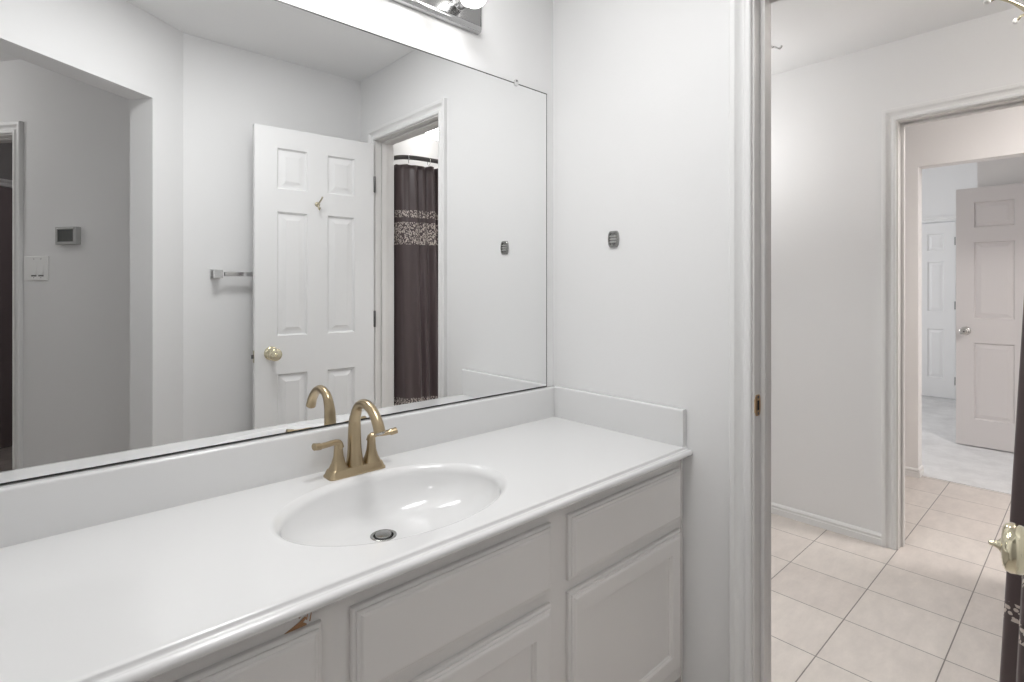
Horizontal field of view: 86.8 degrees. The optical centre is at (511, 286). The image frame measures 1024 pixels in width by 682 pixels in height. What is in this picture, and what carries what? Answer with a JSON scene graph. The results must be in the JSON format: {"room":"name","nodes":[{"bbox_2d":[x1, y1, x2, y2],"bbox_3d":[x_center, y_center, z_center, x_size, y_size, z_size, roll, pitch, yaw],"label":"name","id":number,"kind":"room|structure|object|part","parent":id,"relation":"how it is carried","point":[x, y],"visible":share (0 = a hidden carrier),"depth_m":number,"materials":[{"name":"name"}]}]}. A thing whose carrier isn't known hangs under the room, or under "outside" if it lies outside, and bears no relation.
{"room":"bathroom","nodes":[
{"label":"bathroom","id":0,"kind":"room"},
{"bbox_2d":[0,0,552,485],"bbox_3d":[-0.538,0.041,1.446,1.766,2.438,0.120,0,0,-43],"label":"wall","id":1,"kind":"structure","parent":0,"point":[515,39],"depth_m":1.81,"materials":[{"name":"white paint"}]},
{"bbox_2d":[0,0,546,484],"bbox_3d":[-0.458,-0.174,1.431,1.592,1.078,0.010,0,0,-43],"label":"mirror panel","id":2,"kind":"object","parent":1,"relation":"attached to","point":[223,222],"visible":1,"depth_m":1.27,"materials":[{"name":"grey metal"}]},
{"bbox_2d":[0,386,554,547],"bbox_3d":[-0.448,0.420,1.430,1.654,0.106,0.022,0,0,-43],"label":"backsplash","id":3,"kind":"structure","parent":1,"relation":"attached to","point":[31,510],"depth_m":1.22,"materials":[{"name":"white stone"}]},
{"bbox_2d":[392,0,485,34],"bbox_3d":[-0.399,-0.873,1.391,0.916,0.114,0.150,0,0,-43],"label":"vanity light","id":4,"kind":"object","parent":1,"relation":"attached to","point":[466,15],"visible":1,"depth_m":1.65,"materials":[{"name":"grey metal"}]},
{"bbox_2d":[451,0,485,11],"bbox_3d":[-0.128,-0.870,1.624,0.080,0.080,0.127,0,0,-43],"label":"bulb","id":5,"kind":"object","parent":4,"relation":"attached to","point":[456,5],"depth_m":1.63,"materials":[{"name":"white glass"}]},
{"bbox_2d":[553,0,728,681],"bbox_3d":[0.774,0.041,1.405,0.109,2.438,2.720,0,0,-43],"label":"wall","id":6,"kind":"structure","parent":0,"point":[641,87],"depth_m":1.67,"materials":[{"name":"white paint"}]},
{"bbox_2d":[608,231,618,247],"bbox_3d":[0.336,-0.157,1.794,0.008,0.054,0.043,0,0,-43],"label":"wall bracket","id":7,"kind":"object","parent":6,"relation":"attached to","point":[613,236],"visible":1,"depth_m":1.79,"materials":[{"name":"silver metal"}]},
{"bbox_2d":[729,0,778,681],"bbox_3d":[0.899,0.198,1.268,0.149,2.125,0.736,0,0,-43],"label":"door frame","id":8,"kind":"structure","parent":6,"relation":"attached to","point":[749,20],"depth_m":1.48,"materials":[{"name":"paint"}]},
{"bbox_3d":[0.852,0.198,1.225,0.020,2.125,0.736,0,0,-43],"label":"casing","id":9,"kind":"part","parent":8,"relation":"part of","materials":[{"name":"white paint"}]},
{"bbox_3d":[0.666,0.322,1.465,0.036,0.058,0.004,0,0,-43],"label":"strike plate","id":10,"kind":"part","parent":8,"relation":"part of","materials":[{"name":"gold metal"}]},
{"bbox_3d":[1.724,-0.735,1.586,1.554,0.064,0.218,0,0,-43],"label":"curtain rod","id":11,"kind":"object","parent":6,"relation":"attached to","visible":0},
{"bbox_2d":[999,303,1023,681],"bbox_3d":[1.684,0.194,1.637,1.507,1.792,0.257,0,0,-43],"label":"shower curtain","id":12,"kind":"object","parent":11,"relation":"hanging from","point":[1012,650],"visible":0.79,"depth_m":1.31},
{"bbox_2d":[771,475,1010,681],"bbox_3d":[0.841,1.300,0.297,7.240,0.080,7.700,0,0,-43],"label":"floor","id":13,"kind":"structure","parent":0,"point":[844,608],"depth_m":2.21,"materials":[{"name":"tile"}]},
{"bbox_2d":[144,459,682,681],"bbox_3d":[-0.272,0.879,1.239,1.654,0.761,0.539,0,0,-43],"label":"vanity cabinet","id":14,"kind":"object","parent":13,"relation":"on","point":[590,589],"visible":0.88,"depth_m":1.16,"materials":[{"name":"white paint"}]},
{"bbox_3d":[-0.480,0.609,0.694,0.488,0.154,0.019,0,0,-43],"label":"drawer","id":15,"kind":"part","parent":14,"relation":"part of","materials":[{"name":"white paint"}]},
{"bbox_2d":[0,386,692,681],"bbox_3d":[-0.267,0.479,1.233,1.654,0.233,0.558,0,0,-43],"label":"countertop","id":16,"kind":"structure","parent":14,"relation":"on","point":[144,570],"depth_m":1.08,"materials":[{"name":"white stone"}]},
{"bbox_2d":[312,399,397,480],"bbox_3d":[-0.384,0.376,1.372,0.182,0.193,0.181,0,0,6],"label":"faucet","id":17,"kind":"object","parent":16,"relation":"on","point":[355,464],"visible":1,"depth_m":1.36,"materials":[{"name":"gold metal"}]},
{"bbox_3d":[-0.449,0.390,1.327,0.025,0.027,0.083,0,0,36],"label":"lever","id":18,"kind":"part","parent":17,"relation":"part of","materials":[{"name":"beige metal"}]},
{"bbox_3d":[-0.433,0.424,1.350,0.044,0.066,0.040,0,0,-43],"label":"handle","id":19,"kind":"part","parent":17,"relation":"part of","materials":[{"name":"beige metal"}]},
{"bbox_3d":[-0.400,0.463,1.381,0.153,0.019,0.053,0,0,-43],"label":"plate","id":20,"kind":"part","parent":17,"relation":"part of","materials":[{"name":"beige metal"}]},
{"bbox_3d":[-0.361,0.369,1.338,0.045,0.179,0.164,0,0,-43],"label":"spout","id":21,"kind":"part","parent":17,"relation":"part of","materials":[{"name":"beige metal"}]},
{"bbox_3d":[-0.367,0.424,1.411,0.044,0.066,0.040,0,0,-43],"label":"handle","id":22,"kind":"part","parent":17,"relation":"part of","materials":[{"name":"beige metal"}]},
{"bbox_3d":[-0.343,0.390,1.425,0.083,0.027,0.025,0,0,-31],"label":"lever","id":23,"kind":"part","parent":17,"relation":"part of","materials":[{"name":"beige metal"}]},
{"bbox_2d":[270,463,507,546],"bbox_3d":[-0.251,0.528,1.217,0.550,0.111,0.386,0,0,-43],"label":"basin","id":24,"kind":"object","parent":16,"relation":"in","point":[398,504],"depth_m":1.33,"materials":[{"name":"white ceramic"}]},
{"bbox_3d":[-0.087,0.609,1.055,0.480,0.154,0.019,0,0,-43],"label":"drawer","id":25,"kind":"part","parent":14,"relation":"part of","materials":[{"name":"white paint"}]},
{"bbox_3d":[-0.087,0.916,1.055,0.480,0.407,0.019,0,0,-43],"label":"cabinet door","id":26,"kind":"part","parent":14,"relation":"part of","materials":[{"name":"white paint"}]},
{"bbox_3d":[0.314,0.609,1.425,0.495,0.154,0.019,0,0,-43],"label":"drawer","id":27,"kind":"part","parent":14,"relation":"part of","materials":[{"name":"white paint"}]},
{"bbox_3d":[0.314,0.916,1.425,0.495,0.407,0.019,0,0,-43],"label":"cabinet door","id":28,"kind":"part","parent":14,"relation":"part of","materials":[{"name":"white paint"}]},
{"bbox_2d":[771,7,1023,532],"bbox_3d":[1.981,0.041,2.514,0.100,2.438,2.720,0,0,-43],"label":"wall","id":29,"kind":"structure","parent":0,"point":[826,116],"depth_m":2.77,"materials":[{"name":"white paint"}]},
{"bbox_2d":[771,502,881,545],"bbox_3d":[1.449,1.232,3.010,0.012,0.057,1.031,0,0,-43],"label":"baseboard","id":30,"kind":"structure","parent":29,"relation":"attached to","point":[846,529],"depth_m":2.80,"materials":[{"name":"white paint"}]},
{"bbox_2d":[882,82,1023,549],"bbox_3d":[2.087,0.203,2.398,0.140,2.113,0.731,0,0,-43],"label":"door frame","id":31,"kind":"structure","parent":29,"relation":"attached to","point":[894,120],"depth_m":2.60,"materials":[{"name":"paint"}]},
{"bbox_2d":[771,0,1023,74],"bbox_3d":[0.863,-1.228,0.318,7.300,0.100,7.700,0,0,-43],"label":"ceiling","id":32,"kind":"structure","parent":0,"point":[809,32],"depth_m":2.41,"materials":[{"name":"white paint"}]},
{"bbox_2d":[983,0,1023,23],"bbox_3d":[1.704,-1.000,1.635,0.403,0.356,0.408,0,0,-43],"label":"ceiling light","id":33,"kind":"object","parent":32,"relation":"attached to","point":[986,2],"visible":1,"depth_m":1.72,"materials":[{"name":"gold metal"}]},
{"bbox_3d":[1.608,-0.886,1.692,0.183,0.070,0.009,0,0,23],"label":"arm","id":34,"kind":"part","parent":33,"relation":"part of","materials":[{"name":"gold metal"}]},
{"bbox_2d":[922,162,976,217],"bbox_3d":[4.400,-0.130,6.628,0.110,2.780,2.600,0,0,-43],"label":"wall","id":35,"kind":"structure","parent":0,"point":[940,185],"depth_m":6.06,"materials":[{"name":"white paint"}]},
{"bbox_2d":[922,222,955,398],"bbox_3d":[4.721,0.265,6.229,0.047,1.970,0.613,0,0,-43],"label":"door","id":36,"kind":"structure","parent":35,"relation":"in","point":[938,239],"depth_m":6.11,"materials":[{"name":"white paint"}]},
{"bbox_2d":[922,215,955,223],"bbox_3d":[4.737,0.236,6.248,0.132,2.048,0.741,0,0,-43],"label":"door frame","id":37,"kind":"structure","parent":35,"relation":"attached to","point":[940,219],"depth_m":6.09,"materials":[{"name":"white paint"}]},
{"bbox_2d":[905,105,1023,468],"bbox_3d":[2.933,0.041,3.377,0.110,2.438,4.400,0,0,-43],"label":"wall","id":38,"kind":"structure","parent":0,"point":[997,134],"depth_m":3.57,"materials":[{"name":"white paint"}]},
{"bbox_2d":[905,466,917,477],"bbox_3d":[2.072,1.232,4.224,0.012,0.057,1.786,0,0,-43],"label":"baseboard","id":39,"kind":"structure","parent":38,"relation":"attached to","point":[909,471],"depth_m":3.59,"materials":[{"name":"paint"}]},
{"bbox_2d":[918,465,923,477],"bbox_3d":[2.721,1.232,3.599,0.122,0.057,0.012,0,0,-43],"label":"baseboard opening","id":40,"kind":"structure","parent":38,"relation":"attached to","point":[921,468],"depth_m":3.58,"materials":[{"name":"paint"}]},
{"bbox_2d":[922,395,1013,494],"bbox_3d":[4.815,1.298,3.953,3.560,0.084,7.700,0,0,-43],"label":"floor","id":41,"kind":"structure","parent":0,"point":[944,459],"depth_m":3.97,"materials":[{"name":"white carpet"}]},
{"bbox_2d":[977,156,1023,187],"bbox_3d":[5.284,-0.130,4.152,2.160,2.780,2.360,0,0,-43],"label":"wall","id":42,"kind":"structure","parent":0,"point":[1005,171],"depth_m":4.19,"materials":[{"name":"white paint"}]},
{"bbox_2d":[956,183,1023,451],"bbox_3d":[3.789,0.238,4.016,0.129,2.020,0.777,0,0,-43],"label":"door","id":43,"kind":"structure","parent":42,"relation":"in","point":[990,219],"depth_m":4.17,"materials":[{"name":"white paint"}]},
{"bbox_3d":[3.548,0.350,4.241,0.076,0.060,0.060,0,0,-43],"label":"knob","id":44,"kind":"part","parent":43,"relation":"part of","materials":[{"name":"silver metal"}]},
{"bbox_2d":[988,522,1023,575],"bbox_3d":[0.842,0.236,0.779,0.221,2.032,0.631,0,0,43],"label":"door knob","id":45,"kind":"object","parent":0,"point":[1010,544],"depth_m":0.66,"materials":[{"name":"gold metal"}]},
{"bbox_3d":[0.642,0.325,0.654,0.076,0.060,0.060,0,0,43],"label":"knob","id":46,"kind":"part","parent":45,"relation":"part of","materials":[{"name":"gold metal"}]}
]}

